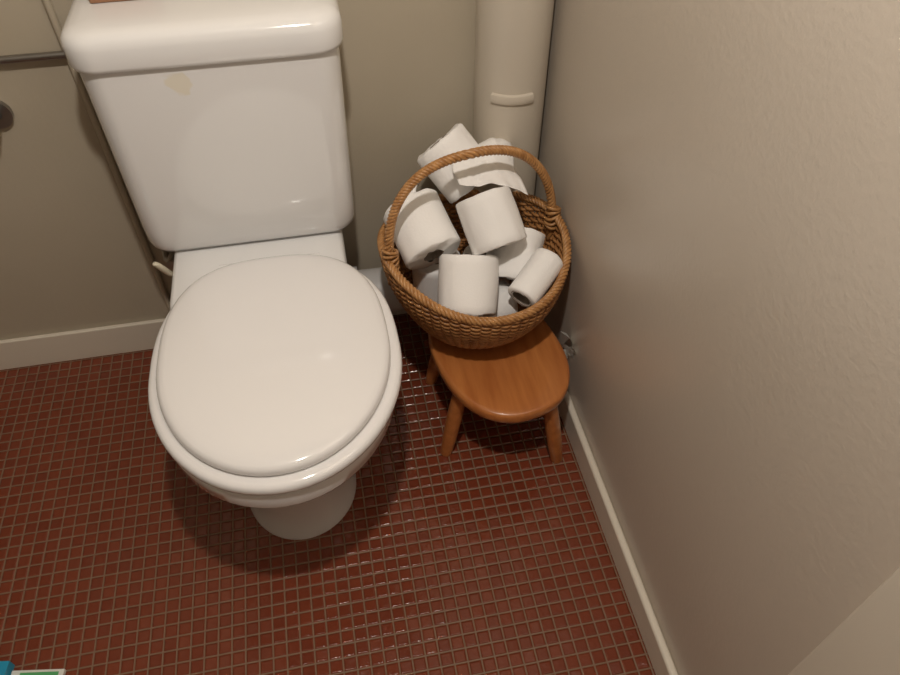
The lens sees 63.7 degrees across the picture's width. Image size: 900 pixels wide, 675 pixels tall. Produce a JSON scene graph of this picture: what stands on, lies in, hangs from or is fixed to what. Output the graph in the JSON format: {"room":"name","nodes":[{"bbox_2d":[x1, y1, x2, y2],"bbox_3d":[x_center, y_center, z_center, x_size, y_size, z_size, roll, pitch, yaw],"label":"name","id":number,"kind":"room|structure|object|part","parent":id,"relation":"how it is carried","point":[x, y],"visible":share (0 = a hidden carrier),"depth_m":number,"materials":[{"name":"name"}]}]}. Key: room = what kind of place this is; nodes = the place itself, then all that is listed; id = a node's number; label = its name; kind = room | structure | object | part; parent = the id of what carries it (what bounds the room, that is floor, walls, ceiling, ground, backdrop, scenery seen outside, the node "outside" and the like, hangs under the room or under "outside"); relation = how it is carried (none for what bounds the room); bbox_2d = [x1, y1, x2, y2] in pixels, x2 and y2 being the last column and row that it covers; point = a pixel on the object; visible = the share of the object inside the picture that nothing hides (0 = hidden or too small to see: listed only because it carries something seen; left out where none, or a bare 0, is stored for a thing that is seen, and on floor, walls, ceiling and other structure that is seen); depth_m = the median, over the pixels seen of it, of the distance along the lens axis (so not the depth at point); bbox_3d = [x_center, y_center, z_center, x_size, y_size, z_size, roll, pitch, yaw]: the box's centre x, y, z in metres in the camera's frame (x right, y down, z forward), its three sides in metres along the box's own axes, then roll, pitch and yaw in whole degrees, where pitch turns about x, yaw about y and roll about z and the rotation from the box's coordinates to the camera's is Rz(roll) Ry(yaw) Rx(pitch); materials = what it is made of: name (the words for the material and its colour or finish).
{"room":"bathroom","nodes":[
{"label":"bathroom","id":0,"kind":"room"},
{"bbox_2d":[0,0,475,339],"bbox_3d":[-0.532,-0.853,0.914,1.636,2.400,0.100,-8,48,-7],"label":"wall","id":1,"kind":"structure","parent":0,"point":[73,256],"depth_m":1.41,"materials":[{"name":"paint"}]},
{"bbox_2d":[0,101,13,128],"bbox_3d":[-0.841,-0.356,1.232,0.170,0.052,0.078,-8,48,-7],"label":"toilet paper holder","id":2,"kind":"object","parent":1,"relation":"attached to","point":[6,113],"visible":1,"depth_m":1.26,"materials":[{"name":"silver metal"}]},
{"bbox_2d":[0,50,66,63],"bbox_3d":[-0.907,-0.432,1.170,0.643,0.020,0.020,-8,48,-7],"label":"pipe","id":3,"kind":"object","parent":1,"relation":"attached to","point":[52,55],"visible":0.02,"depth_m":1.20,"materials":[{"name":"silver metal"}]},
{"bbox_2d":[42,0,169,311],"bbox_3d":[-0.639,-0.825,0.828,0.012,2.311,0.012,-8,48,-7],"label":"conduit","id":4,"kind":"object","parent":1,"relation":"attached to","point":[48,5],"visible":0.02,"depth_m":1.35,"materials":[{"name":"paint"}]},
{"bbox_2d":[152,250,174,276],"bbox_3d":[-0.559,-0.181,1.432,0.047,0.102,0.180,-14,49,-12],"label":"valve","id":5,"kind":"object","parent":1,"relation":"attached to","point":[168,257],"visible":0.59,"depth_m":1.39,"materials":[{"name":"silver metal"}]},
{"bbox_3d":[-0.542,-0.129,1.369,0.030,0.040,0.011,-25,52,-21],"label":"lever","id":6,"kind":"part","parent":5,"relation":"part of","materials":[{"name":"beige plastic"}]},
{"bbox_2d":[0,310,406,369],"bbox_3d":[-0.593,-0.022,1.721,1.290,0.088,0.011,-8,48,-7],"label":"baseboard","id":7,"kind":"structure","parent":1,"relation":"attached to","point":[142,335],"depth_m":1.68,"materials":[{"name":"beige paint"}]},
{"bbox_2d":[0,313,655,674],"bbox_3d":[-0.327,0.760,1.134,1.636,0.100,2.225,-8,48,-7],"label":"floor","id":8,"kind":"structure","parent":0,"point":[491,556],"depth_m":1.38,"materials":[{"name":"tile"}]},
{"bbox_2d":[0,661,14,674],"bbox_3d":[-0.801,0.606,1.192,0.112,0.022,0.132,-2,48,-1],"label":"packet","id":9,"kind":"object","parent":8,"relation":"on","point":[6,667],"visible":1,"depth_m":1.23,"materials":[{"name":"blue plastic"}]},
{"bbox_2d":[11,669,65,674],"bbox_3d":[-0.697,0.619,1.189,0.088,0.009,0.140,-2,48,-1],"label":"magazine","id":10,"kind":"object","parent":8,"relation":"on","point":[46,671],"visible":1,"depth_m":1.23,"materials":[{"name":"white paper"}]},
{"bbox_2d":[60,0,401,539],"bbox_3d":[-0.315,-0.048,1.234,0.430,0.842,0.712,-8,48,-7],"label":"toilet","id":11,"kind":"object","parent":8,"relation":"on","point":[275,374],"visible":1,"depth_m":1.13,"materials":[{"name":"white ceramic"}]},
{"bbox_2d":[89,0,129,3],"bbox_3d":[-0.502,-0.554,1.091,0.088,0.064,0.084,-8,48,-7],"label":"cardboard box","id":12,"kind":"object","parent":11,"relation":"on","point":[90,1],"visible":1,"depth_m":1.08,"materials":[{"name":"brown cardboard"}]},
{"bbox_3d":[-0.375,-0.492,1.119,0.407,0.061,0.198,-8,48,-7],"label":"tank lid","id":13,"kind":"part","parent":11,"relation":"part of","materials":[{"name":"white ceramic"}]},
{"bbox_3d":[-0.376,-0.354,1.272,0.390,0.372,0.183,-8,48,-7],"label":"tank","id":14,"kind":"part","parent":11,"relation":"part of","materials":[{"name":"ceramic"}]},
{"bbox_3d":[-0.279,0.019,1.152,0.366,0.027,0.456,-8,48,-7],"label":"seat lid","id":15,"kind":"part","parent":11,"relation":"part of","materials":[{"name":"white plastic"}]},
{"bbox_3d":[-0.289,0.151,1.351,0.384,0.400,0.560,-8,48,-7],"label":"bowl","id":16,"kind":"part","parent":11,"relation":"part of","materials":[{"name":"white ceramic"}]},
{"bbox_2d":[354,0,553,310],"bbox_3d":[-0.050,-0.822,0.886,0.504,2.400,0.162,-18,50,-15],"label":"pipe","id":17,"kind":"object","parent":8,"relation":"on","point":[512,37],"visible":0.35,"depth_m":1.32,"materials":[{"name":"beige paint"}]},
{"bbox_2d":[425,320,569,463],"bbox_3d":[0.093,0.094,1.530,0.264,0.220,0.344,-8,48,-7],"label":"wooden stool","id":18,"kind":"object","parent":8,"relation":"on","point":[526,378],"visible":0.67,"depth_m":1.41,"materials":[{"name":"brown wood"}]},
{"bbox_3d":[-0.025,0.040,1.593,0.064,0.198,0.031,16,50,14],"label":"leg","id":19,"kind":"part","parent":18,"relation":"part of","materials":[{"name":"brown wood"}]},
{"bbox_3d":[0.008,0.167,1.477,0.069,0.199,0.031,-35,56,-27],"label":"leg","id":20,"kind":"part","parent":18,"relation":"part of","materials":[{"name":"brown wood"}]},
{"bbox_2d":[377,145,571,348],"bbox_3d":[0.045,-0.189,1.375,0.364,0.392,0.390,-14,49,-12],"label":"wicker basket","id":21,"kind":"object","parent":18,"relation":"on","point":[451,327],"visible":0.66,"depth_m":1.32,"materials":[{"name":"brown wicker"}]},
{"bbox_2d":[412,250,459,301],"bbox_3d":[-0.028,-0.128,1.492,0.100,0.100,0.099,-8,48,-7],"label":"toilet paper roll","id":22,"kind":"object","parent":21,"relation":"in","point":[425,280],"visible":0.26,"depth_m":1.45,"materials":[{"name":"white paper"}]},
{"bbox_2d":[383,188,460,269],"bbox_3d":[-0.053,-0.201,1.366,0.112,0.141,0.146,-22,51,-19],"label":"toilet paper roll","id":23,"kind":"object","parent":22,"relation":"on","point":[424,230],"visible":0.88,"depth_m":1.32,"materials":[{"name":"white paper"}]},
{"bbox_2d":[409,123,527,202],"bbox_3d":[0.007,-0.311,1.370,0.261,0.166,0.175,-2,48,-2],"label":"toilet paper roll","id":24,"kind":"object","parent":23,"relation":"on","point":[454,181],"visible":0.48,"depth_m":1.32,"materials":[{"name":"white paper"}]},
{"bbox_3d":[0.045,-0.235,1.324,0.354,0.255,0.018,-17,50,-15],"label":"handle","id":25,"kind":"part","parent":21,"relation":"part of","materials":[{"name":"wicker"}]},
{"bbox_2d":[463,245,509,283],"bbox_3d":[0.076,-0.136,1.512,0.101,0.099,0.099,-8,48,-7],"label":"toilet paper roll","id":26,"kind":"object","parent":21,"relation":"in","point":[467,250],"visible":0.03,"depth_m":1.48,"materials":[{"name":"white paper"}]},
{"bbox_2d":[478,280,517,316],"bbox_3d":[0.072,-0.058,1.431,0.100,0.091,0.092,-17,50,-15],"label":"toilet paper roll","id":27,"kind":"object","parent":21,"relation":"in","point":[506,305],"visible":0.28,"depth_m":1.40,"materials":[{"name":"white paper"}]},
{"bbox_2d":[437,254,498,315],"bbox_3d":[0.034,-0.097,1.351,0.113,0.151,0.151,2,48,2],"label":"toilet paper roll","id":28,"kind":"object","parent":27,"relation":"on","point":[467,284],"visible":0.84,"depth_m":1.30,"materials":[{"name":"white paper"}]},
{"bbox_2d":[486,227,544,279],"bbox_3d":[0.123,-0.161,1.403,0.104,0.132,0.133,14,49,12],"label":"toilet paper roll","id":29,"kind":"object","parent":21,"relation":"in","point":[513,257],"visible":0.41,"depth_m":1.36,"materials":[{"name":"white paper"}]},
{"bbox_2d":[456,186,526,254],"bbox_3d":[0.075,-0.214,1.324,0.107,0.143,0.143,-21,51,-18],"label":"toilet paper roll","id":30,"kind":"object","parent":29,"relation":"on","point":[490,220],"visible":0.98,"depth_m":1.28,"materials":[{"name":"white paper"}]},
{"bbox_2d":[508,248,562,307],"bbox_3d":[0.159,-0.110,1.343,0.063,0.087,0.112,29,54,24],"label":"toilet paper roll","id":31,"kind":"object","parent":21,"relation":"in","point":[543,267],"visible":0.99,"depth_m":1.32,"materials":[{"name":"white paper"}]},
{"bbox_3d":[0.207,0.187,1.459,0.060,0.198,0.031,16,50,14],"label":"leg","id":32,"kind":"part","parent":18,"relation":"part of","materials":[{"name":"brown wood"}]},
{"bbox_2d":[531,0,899,674],"bbox_3d":[0.426,-0.192,0.311,0.100,2.400,2.025,-8,48,-7],"label":"wall","id":33,"kind":"structure","parent":0,"point":[724,175],"depth_m":0.84,"materials":[{"name":"paint"}]},
{"bbox_2d":[560,331,575,358],"bbox_3d":[0.236,0.022,1.482,0.028,0.092,0.053,-8,48,-7],"label":"flakes","id":34,"kind":"object","parent":33,"relation":"attached to","point":[566,349],"visible":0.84,"depth_m":1.48,"materials":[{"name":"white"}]},
{"bbox_2d":[558,390,677,674],"bbox_3d":[0.280,0.260,1.472,0.015,0.075,1.084,-8,48,-7],"label":"baseboard","id":35,"kind":"structure","parent":33,"relation":"attached to","point":[660,657],"depth_m":1.34,"materials":[{"name":"beige paint"}]},
{"bbox_2d":[788,567,899,674],"bbox_3d":[0.389,0.003,0.349,0.018,2.080,0.072,-8,48,-7],"label":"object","id":36,"kind":"structure","parent":33,"relation":"attached to","point":[867,642],"depth_m":0.66,"materials":[{"name":"beige paint"}]}
]}

